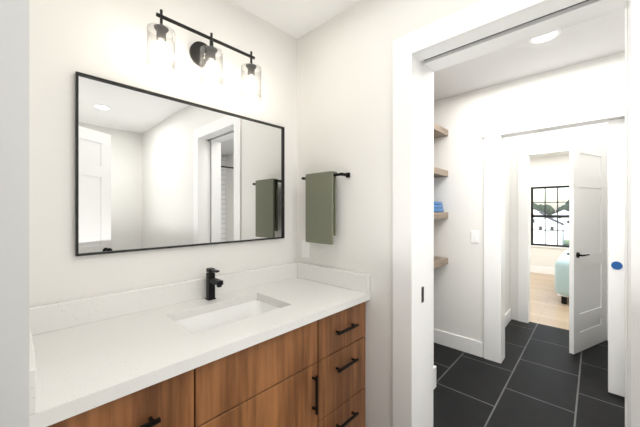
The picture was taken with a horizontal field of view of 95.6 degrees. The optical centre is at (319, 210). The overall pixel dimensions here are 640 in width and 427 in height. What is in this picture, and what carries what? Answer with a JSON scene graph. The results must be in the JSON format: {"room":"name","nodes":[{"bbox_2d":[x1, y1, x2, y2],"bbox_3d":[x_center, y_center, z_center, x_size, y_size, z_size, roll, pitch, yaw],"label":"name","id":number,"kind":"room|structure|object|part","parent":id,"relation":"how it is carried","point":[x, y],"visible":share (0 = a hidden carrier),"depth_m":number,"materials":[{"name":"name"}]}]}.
{"room":"bathroom","nodes":[
{"label":"bathroom","id":0,"kind":"room"},
{"bbox_2d":[29,0,296,306],"bbox_3d":[-0.127,0.085,2.133,0.120,2.550,3.320,0,0,43],"label":"wall","id":1,"kind":"structure","parent":0,"point":[103,39],"depth_m":1.29,"materials":[{"name":"white paint"}]},
{"bbox_2d":[29,318,36,413],"bbox_3d":[-0.844,0.400,0.832,0.570,0.100,0.022,0,0,43],"label":"backsplash","id":2,"kind":"structure","parent":1,"relation":"attached to","point":[32,345],"depth_m":0.65,"materials":[{"name":"white stone"}]},
{"bbox_2d":[29,262,296,333],"bbox_3d":[-0.608,0.400,1.515,0.028,0.100,1.336,0,0,43],"label":"backsplash","id":3,"kind":"structure","parent":1,"relation":"attached to","point":[58,315],"depth_m":1.28,"materials":[{"name":"white stone"}]},
{"bbox_2d":[75,71,284,255],"bbox_3d":[-0.603,-0.185,1.526,0.023,0.726,1.052,0,0,43],"label":"mirror","id":4,"kind":"object","parent":1,"relation":"attached to","point":[153,170],"visible":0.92,"depth_m":1.39,"materials":[{"name":"clear glass"}]},
{"bbox_2d":[147,9,261,101],"bbox_3d":[-0.561,-0.754,1.463,0.170,0.259,0.572,0,0,43],"label":"sconce","id":5,"kind":"object","parent":1,"relation":"attached to","point":[202,55],"visible":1,"depth_m":1.42,"materials":[{"name":"black"}]},
{"bbox_3d":[-0.698,-0.843,1.276,0.011,0.082,0.012,0,0,44],"label":"stem","id":6,"kind":"part","parent":5,"relation":"part of","materials":[{"name":"black metal"}]},
{"bbox_3d":[-0.698,-0.709,1.276,0.112,0.168,0.112,0,0,44],"label":"lamp shade","id":7,"kind":"part","parent":5,"relation":"part of","materials":[{"name":"clear glass"}]},
{"bbox_3d":[-0.540,-0.843,1.443,0.011,0.082,0.012,0,0,44],"label":"stem","id":8,"kind":"part","parent":5,"relation":"part of","materials":[{"name":"black metal"}]},
{"bbox_3d":[-0.540,-0.709,1.443,0.112,0.168,0.112,0,0,44],"label":"lamp shade","id":9,"kind":"part","parent":5,"relation":"part of","materials":[{"name":"clear glass"}]},
{"bbox_3d":[-0.540,-0.833,1.443,0.018,0.046,0.018,0,0,44],"label":"arm","id":10,"kind":"part","parent":5,"relation":"part of"},
{"bbox_3d":[-0.382,-0.709,1.610,0.112,0.168,0.112,0,0,44],"label":"lamp shade","id":11,"kind":"part","parent":5,"relation":"part of","materials":[{"name":"clear glass"}]},
{"bbox_3d":[-0.382,-0.843,1.610,0.011,0.082,0.012,0,0,44],"label":"stem","id":12,"kind":"part","parent":5,"relation":"part of","materials":[{"name":"black metal"}]},
{"bbox_2d":[434,123,447,137],"bbox_3d":[0.869,-0.782,2.781,0.428,0.060,0.766,0,0,43],"label":"shelf","id":13,"kind":"object","parent":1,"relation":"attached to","point":[439,131],"visible":0.19,"depth_m":2.81,"materials":[{"name":"brown wood"}]},
{"bbox_2d":[297,262,368,293],"bbox_3d":[0.059,0.400,1.784,0.570,0.100,0.026,0,0,43],"label":"backsplash","id":14,"kind":"structure","parent":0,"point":[351,280],"depth_m":1.74,"materials":[{"name":"white stone"}]},
{"bbox_2d":[297,0,408,426],"bbox_3d":[0.225,0.085,1.813,0.830,2.550,0.240,0,0,43],"label":"wall","id":15,"kind":"structure","parent":0,"point":[345,91],"depth_m":1.64,"materials":[{"name":"white paint"}]},
{"bbox_2d":[302,240,309,257],"bbox_3d":[-0.098,0.258,1.945,0.070,0.115,0.012,0,0,43],"label":"bathroom light switch","id":16,"kind":"object","parent":15,"relation":"attached to","point":[305,249],"visible":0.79,"depth_m":1.94,"materials":[{"name":"white plastic"}]},
{"bbox_2d":[301,171,349,244],"bbox_3d":[0.022,-0.018,1.778,0.343,0.427,0.088,0,0,43],"label":"towel rail","id":17,"kind":"object","parent":15,"relation":"attached to","point":[321,207],"visible":1,"depth_m":1.73,"materials":[{"name":"black"}]},
{"bbox_2d":[305,171,336,244],"bbox_3d":[0.004,-0.018,1.766,0.225,0.427,0.046,0,0,44],"label":"towel","id":18,"kind":"object","parent":17,"relation":"hanging from","point":[320,187],"depth_m":1.73,"materials":[{"name":"green fabric"}]},
{"bbox_3d":[0.142,-0.210,1.675,0.018,0.018,0.072,0,0,44],"label":"post","id":19,"kind":"part","parent":17,"relation":"part of","materials":[{"name":"black metal"}]},
{"bbox_2d":[393,0,639,426],"bbox_3d":[0.805,0.242,1.262,0.940,2.235,0.264,0,0,43],"label":"trim","id":20,"kind":"structure","parent":15,"relation":"attached to","point":[473,31],"depth_m":1.43,"materials":[{"name":"white"}]},
{"bbox_2d":[229,0,568,156],"bbox_3d":[2.237,-1.250,2.357,8.000,0.120,9.700,0,0,43],"label":"ceiling","id":21,"kind":"structure","parent":0,"point":[296,19],"depth_m":1.73,"materials":[{"name":"white paint"}]},
{"bbox_2d":[433,72,433,365],"bbox_3d":[0.443,0.110,2.213,0.595,2.500,0.640,0,0,43],"label":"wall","id":22,"kind":"structure","parent":0,"point":[433,218],"depth_m":2.24,"materials":[{"name":"white paint"}]},
{"bbox_2d":[433,365,435,389],"bbox_3d":[0.674,1.278,2.014,0.016,0.165,0.642,0,0,43],"label":"baseboard","id":23,"kind":"structure","parent":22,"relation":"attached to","point":[434,376],"depth_m":2.21,"materials":[{"name":"white wood"}]},
{"bbox_2d":[409,0,481,32],"bbox_3d":[0.805,-0.990,1.262,0.770,0.400,0.240,0,0,43],"label":"wall","id":24,"kind":"structure","parent":0,"point":[422,13],"depth_m":1.37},
{"bbox_2d":[505,137,509,313],"bbox_3d":[1.989,0.085,3.309,0.120,2.550,1.300,0,0,43],"label":"wall","id":25,"kind":"structure","parent":0,"point":[507,223],"depth_m":3.53,"materials":[{"name":"white paint"}]},
{"bbox_2d":[505,308,510,326],"bbox_3d":[1.990,1.290,3.212,0.014,0.140,1.160,0,0,43],"label":"baseboard","id":26,"kind":"structure","parent":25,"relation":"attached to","point":[507,317],"depth_m":3.51,"materials":[{"name":"white wood"}]},
{"bbox_2d":[433,319,624,426],"bbox_3d":[1.385,1.410,0.588,5.200,0.100,5.960,0,0,43],"label":"floor","id":27,"kind":"structure","parent":0,"point":[540,375],"depth_m":2.25,"materials":[{"name":"black tile"}]},
{"bbox_2d":[29,298,369,426],"bbox_3d":[-0.398,0.924,1.315,0.604,0.870,1.332,0,0,43],"label":"bathroom vanity","id":28,"kind":"object","parent":27,"relation":"on","point":[281,345],"depth_m":1.13,"materials":[{"name":"brown wood"}]},
{"bbox_3d":[-0.517,0.593,0.774,0.032,0.010,0.160,0,0,44],"label":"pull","id":29,"kind":"part","parent":28,"relation":"part of","materials":[{"name":"black metal"}]},
{"bbox_2d":[29,278,368,425],"bbox_3d":[-0.402,0.469,1.319,0.598,0.038,1.336,0,0,43],"label":"countertop","id":30,"kind":"structure","parent":28,"relation":"on","point":[78,366],"depth_m":1.00,"materials":[{"name":"white stone"}]},
{"bbox_2d":[205,267,224,297],"bbox_3d":[-0.528,0.370,1.452,0.126,0.158,0.042,0,0,43],"label":"faucet","id":31,"kind":"object","parent":30,"relation":"on","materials":[{"name":"black metal"}]},
{"bbox_2d":[177,298,276,333],"bbox_3d":[-0.403,0.557,1.326,0.314,0.164,0.494,0,0,43],"label":"sink","id":32,"kind":"object","parent":30,"relation":"in","point":[204,319],"depth_m":1.45,"materials":[{"name":"white ceramic"}]},
{"bbox_3d":[-0.022,0.818,1.296,0.032,0.170,0.010,0,0,44],"label":"pull door","id":33,"kind":"part","parent":28,"relation":"part of","materials":[{"name":"black metal"}]},
{"bbox_3d":[0.136,1.054,1.462,0.032,0.010,0.160,0,0,44],"label":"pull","id":34,"kind":"part","parent":28,"relation":"part of","materials":[{"name":"black metal"}]},
{"bbox_3d":[0.136,0.773,1.462,0.032,0.010,0.160,0,0,44],"label":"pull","id":35,"kind":"part","parent":28,"relation":"part of","materials":[{"name":"black metal"}]},
{"bbox_3d":[0.136,0.593,1.462,0.032,0.010,0.160,0,0,44],"label":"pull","id":36,"kind":"part","parent":28,"relation":"part of","materials":[{"name":"black metal"}]},
{"bbox_2d":[434,51,624,356],"bbox_3d":[1.624,0.085,2.677,1.670,2.550,0.120,0,0,43],"label":"wall","id":37,"kind":"structure","parent":0,"point":[459,276],"depth_m":2.76,"materials":[{"name":"white paint"}]},
{"bbox_2d":[434,256,447,268],"bbox_3d":[0.869,0.500,2.781,0.428,0.060,0.766,0,0,43],"label":"shelf","id":38,"kind":"object","parent":37,"relation":"attached to","point":[440,261],"visible":0.19,"depth_m":2.80,"materials":[{"name":"brown wood"}]},
{"bbox_2d":[434,212,447,218],"bbox_3d":[0.869,0.045,2.781,0.428,0.060,0.766,0,0,43],"label":"shelf","id":39,"kind":"object","parent":37,"relation":"attached to","point":[440,215],"visible":0.19,"depth_m":2.80,"materials":[{"name":"brown wood"}]},
{"bbox_2d":[434,201,443,211],"bbox_3d":[1.038,-0.040,2.896,0.280,0.104,0.310,0,0,43],"label":"towel","id":40,"kind":"object","parent":39,"relation":"on","point":[438,206],"visible":0.25,"depth_m":2.82,"materials":[{"name":"blue fabric"}]},
{"bbox_2d":[434,167,447,177],"bbox_3d":[0.869,-0.375,2.781,0.428,0.060,0.766,0,0,43],"label":"shelf","id":41,"kind":"object","parent":37,"relation":"attached to","point":[438,172],"visible":0.17,"depth_m":2.80,"materials":[{"name":"brown wood"}]},
{"bbox_2d":[434,329,482,357],"bbox_3d":[1.242,1.290,2.947,0.745,0.140,0.014,0,0,43],"label":"baseboard","id":42,"kind":"structure","parent":37,"relation":"attached to","point":[463,344],"depth_m":2.83,"materials":[{"name":"white wood"}]},
{"bbox_2d":[471,230,478,242],"bbox_3d":[1.463,0.242,2.741,0.070,0.115,0.008,0,0,43],"label":"light switch","id":43,"kind":"object","parent":37,"relation":"attached to","point":[474,236],"visible":1,"depth_m":2.74,"materials":[{"name":"white plastic"}]},
{"bbox_2d":[484,135,501,363],"bbox_3d":[1.569,0.330,2.636,0.137,2.060,0.016,0,0,43],"label":"trim","id":44,"kind":"structure","parent":37,"relation":"attached to","point":[492,246],"depth_m":2.63,"materials":[{"name":"white wood"}]},
{"bbox_2d":[501,136,504,361],"bbox_3d":[1.661,0.335,2.643,0.013,2.050,0.122,0,0,43],"label":"trim","id":45,"kind":"structure","parent":37,"relation":"attached to","point":[503,249],"depth_m":2.65,"materials":[{"name":"white wood"}]},
{"bbox_2d":[482,96,624,137],"bbox_3d":[1.893,-0.747,2.322,1.070,0.137,0.026,0,0,43],"label":"trim","id":46,"kind":"structure","parent":37,"relation":"attached to","point":[596,110],"depth_m":2.30,"materials":[{"name":"white"}]},
{"bbox_2d":[502,116,624,137],"bbox_3d":[1.943,-0.684,2.374,0.790,0.013,0.122,0,0,43],"label":"trim","id":47,"kind":"structure","parent":37,"relation":"attached to","point":[559,127],"depth_m":2.35,"materials":[{"name":"white"}]},
{"bbox_2d":[434,9,624,100],"bbox_3d":[1.961,-1.165,1.303,4.050,0.051,1.410,0,0,43],"label":"ceiling","id":48,"kind":"structure","parent":0,"point":[598,37],"depth_m":2.15,"materials":[{"name":"white paint"}]},
{"bbox_2d":[528,30,560,43],"bbox_3d":[1.457,-1.136,1.884,0.170,0.008,0.170,0,0,43],"label":"recessed light","id":49,"kind":"object","parent":48,"relation":"in","point":[545,38],"visible":0.71,"depth_m":1.90,"materials":[{"name":"white"}]},
{"bbox_2d":[530,266,554,274],"bbox_3d":[4.984,1.290,6.152,4.760,0.140,0.014,0,0,43],"label":"baseboard","id":50,"kind":"structure","parent":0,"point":[542,270],"depth_m":6.29,"materials":[{"name":"white wood"}]},
{"bbox_2d":[529,272,568,329],"bbox_3d":[4.288,1.410,4.519,6.600,0.100,3.740,0,0,43],"label":"floor","id":51,"kind":"structure","parent":0,"point":[547,307],"depth_m":4.22,"materials":[{"name":"brown wood"}]},
{"bbox_2d":[555,250,568,303],"bbox_3d":[4.774,0.784,4.086,2.180,1.149,1.600,0,0,43],"label":"bed","id":52,"kind":"object","parent":51,"relation":"on","point":[562,276],"visible":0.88,"depth_m":4.21,"materials":[{"name":"teal"}]},
{"bbox_2d":[530,154,568,265],"bbox_3d":[4.228,0.085,6.961,2.790,2.550,0.120,0,0,43],"label":"wall","id":53,"kind":"structure","parent":0,"point":[550,170],"depth_m":6.23,"materials":[{"name":"white paint"}]},
{"bbox_2d":[530,245,568,248],"bbox_3d":[4.945,0.773,6.206,0.750,0.024,0.050,0,0,43],"label":"trim","id":54,"kind":"structure","parent":53,"relation":"attached to","point":[549,247],"depth_m":6.22,"materials":[{"name":"white wood"}]},
{"bbox_2d":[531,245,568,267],"bbox_3d":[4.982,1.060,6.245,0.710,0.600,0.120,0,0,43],"label":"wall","id":55,"kind":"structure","parent":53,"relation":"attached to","point":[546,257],"depth_m":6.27,"materials":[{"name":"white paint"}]},
{"bbox_2d":[531,186,568,247],"bbox_3d":[4.977,0.115,6.240,0.710,1.290,0.045,0,0,43],"label":"window","id":56,"kind":"structure","parent":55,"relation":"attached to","point":[545,216],"depth_m":6.29,"materials":[{"name":"black"}]},
{"bbox_2d":[510,122,606,320],"bbox_3d":[2.753,0.085,3.398,0.865,2.550,0.120,0,0,43],"label":"wall","id":57,"kind":"structure","parent":0,"point":[517,142],"depth_m":3.60,"materials":[{"name":"white paint"}]},
{"bbox_2d":[518,155,527,322],"bbox_3d":[2.491,0.330,3.553,0.102,2.060,0.016,0,0,43],"label":"trim","id":58,"kind":"structure","parent":57,"relation":"attached to","point":[522,238],"depth_m":3.54,"materials":[{"name":"white wood"}]},
{"bbox_2d":[528,155,529,322],"bbox_3d":[2.570,0.335,3.572,0.013,2.050,0.122,0,0,43],"label":"trim","id":59,"kind":"structure","parent":57,"relation":"attached to","point":[528,238],"depth_m":3.52,"materials":[{"name":"white wood"}]},
{"bbox_2d":[529,151,568,156],"bbox_3d":[2.816,-0.684,3.338,0.690,0.013,0.122,0,0,43],"label":"trim","id":60,"kind":"structure","parent":57,"relation":"attached to","point":[549,153],"depth_m":3.42,"materials":[{"name":"white wood"}]},
{"bbox_2d":[518,137,607,155],"bbox_3d":[2.769,-0.729,3.288,0.870,0.102,0.018,0,0,43],"label":"trim","id":61,"kind":"structure","parent":57,"relation":"attached to","point":[551,148],"depth_m":3.35,"materials":[{"name":"white wood"}]},
{"bbox_2d":[567,140,606,353],"bbox_3d":[2.678,0.338,2.906,0.289,2.020,0.664,0,0,43],"label":"bedroom door","id":62,"kind":"structure","parent":57,"relation":"in","point":[587,253],"depth_m":2.85,"materials":[{"name":"white wood"}]},
{"bbox_3d":[2.516,0.418,2.746,0.056,0.016,0.118,0,0,44],"label":"lever","id":63,"kind":"part","parent":62,"relation":"part of","materials":[{"name":"black metal"}]},
{"bbox_2d":[608,118,624,396],"bbox_3d":[2.446,0.337,1.895,0.800,2.022,0.038,0,0,43],"label":"pocket door","id":64,"kind":"structure","parent":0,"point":[616,256],"depth_m":2.13,"materials":[{"name":"white wood"}]},
{"bbox_3d":[2.176,0.400,2.126,0.060,0.060,0.003,0,0,44],"label":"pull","id":65,"kind":"part","parent":64,"relation":"part of","materials":[{"name":"blue"}]},
{"bbox_3d":[3.186,0.085,2.987,0.330,2.550,0.120,0,0,44],"label":"wall","id":66,"kind":"structure","parent":0,"visible":0},
{"bbox_2d":[606,146,607,340],"bbox_3d":[3.048,0.330,3.025,0.102,2.060,0.016,0,0,43],"label":"trim","id":67,"kind":"structure","parent":66,"relation":"attached to","point":[607,243],"depth_m":3.04,"materials":[{"name":"white wood"}]},
{"label":"outside","id":68,"kind":"structure","parent":0,"visible":0},
{"bbox_3d":[140.562,12.460,148.121,500.000,0.200,391.600,0,0,44],"label":"ground","id":69,"kind":"structure","parent":68,"visible":0},
{"bbox_2d":[533,212,544,222],"bbox_3d":[103.745,6.455,137.290,10.100,11.810,10.600,0,0,43],"label":"house","id":70,"kind":"structure","parent":69,"relation":"on","point":[537,219],"depth_m":134.21,"materials":[{"name":"grey"}]},
{"bbox_2d":[538,204,549,214],"bbox_3d":[164.350,3.578,216.146,11.497,17.565,10.934,0,0,43],"label":"tree","id":71,"kind":"object","parent":69,"relation":"on","point":[543,209],"depth_m":212.16,"materials":[{"name":"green plant"}]},
{"bbox_2d":[533,218,563,244],"bbox_3d":[85.563,7.355,109.050,9.600,10.010,10.600,0,0,43],"label":"house","id":72,"kind":"structure","parent":69,"relation":"on","point":[551,236],"depth_m":105.30,"materials":[{"name":"white"}]},
{"bbox_2d":[546,204,554,214],"bbox_3d":[184.707,3.424,236.413,11.698,17.872,11.126,0,0,43],"label":"tree","id":73,"kind":"object","parent":69,"relation":"on","point":[551,209],"depth_m":232.22,"materials":[{"name":"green plant"}]},
{"bbox_2d":[551,210,568,220],"bbox_3d":[132.408,5.755,156.962,10.600,13.210,10.600,0,0,43],"label":"house","id":74,"kind":"structure","parent":69,"relation":"on","point":[563,211],"depth_m":154.15,"materials":[{"name":"grey"}]},
{"bbox_2d":[558,204,566,211],"bbox_3d":[163.894,3.790,192.158,11.220,17.141,10.670,0,0,43],"label":"tree","id":75,"kind":"object","parent":69,"relation":"on","point":[562,208],"depth_m":191.66,"materials":[{"name":"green plant"}]},
{"bbox_2d":[559,218,568,239],"bbox_3d":[112.124,6.555,127.960,10.100,11.610,10.600,0,0,43],"label":"house","id":76,"kind":"structure","parent":69,"relation":"on","point":[565,221],"depth_m":125.91,"materials":[{"name":"white"}]},
{"bbox_3d":[0.901,0.085,-0.924,1.800,2.550,0.120,0,0,44],"label":"wall","id":77,"kind":"structure","parent":0,"visible":0},
{"bbox_2d":[0,0,28,426],"bbox_3d":[-0.018,0.217,-0.058,0.896,2.285,0.152,0,0,43],"label":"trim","id":78,"kind":"structure","parent":77,"relation":"attached to","point":[14,213],"depth_m":0.28,"materials":[{"name":"white"}]}
]}

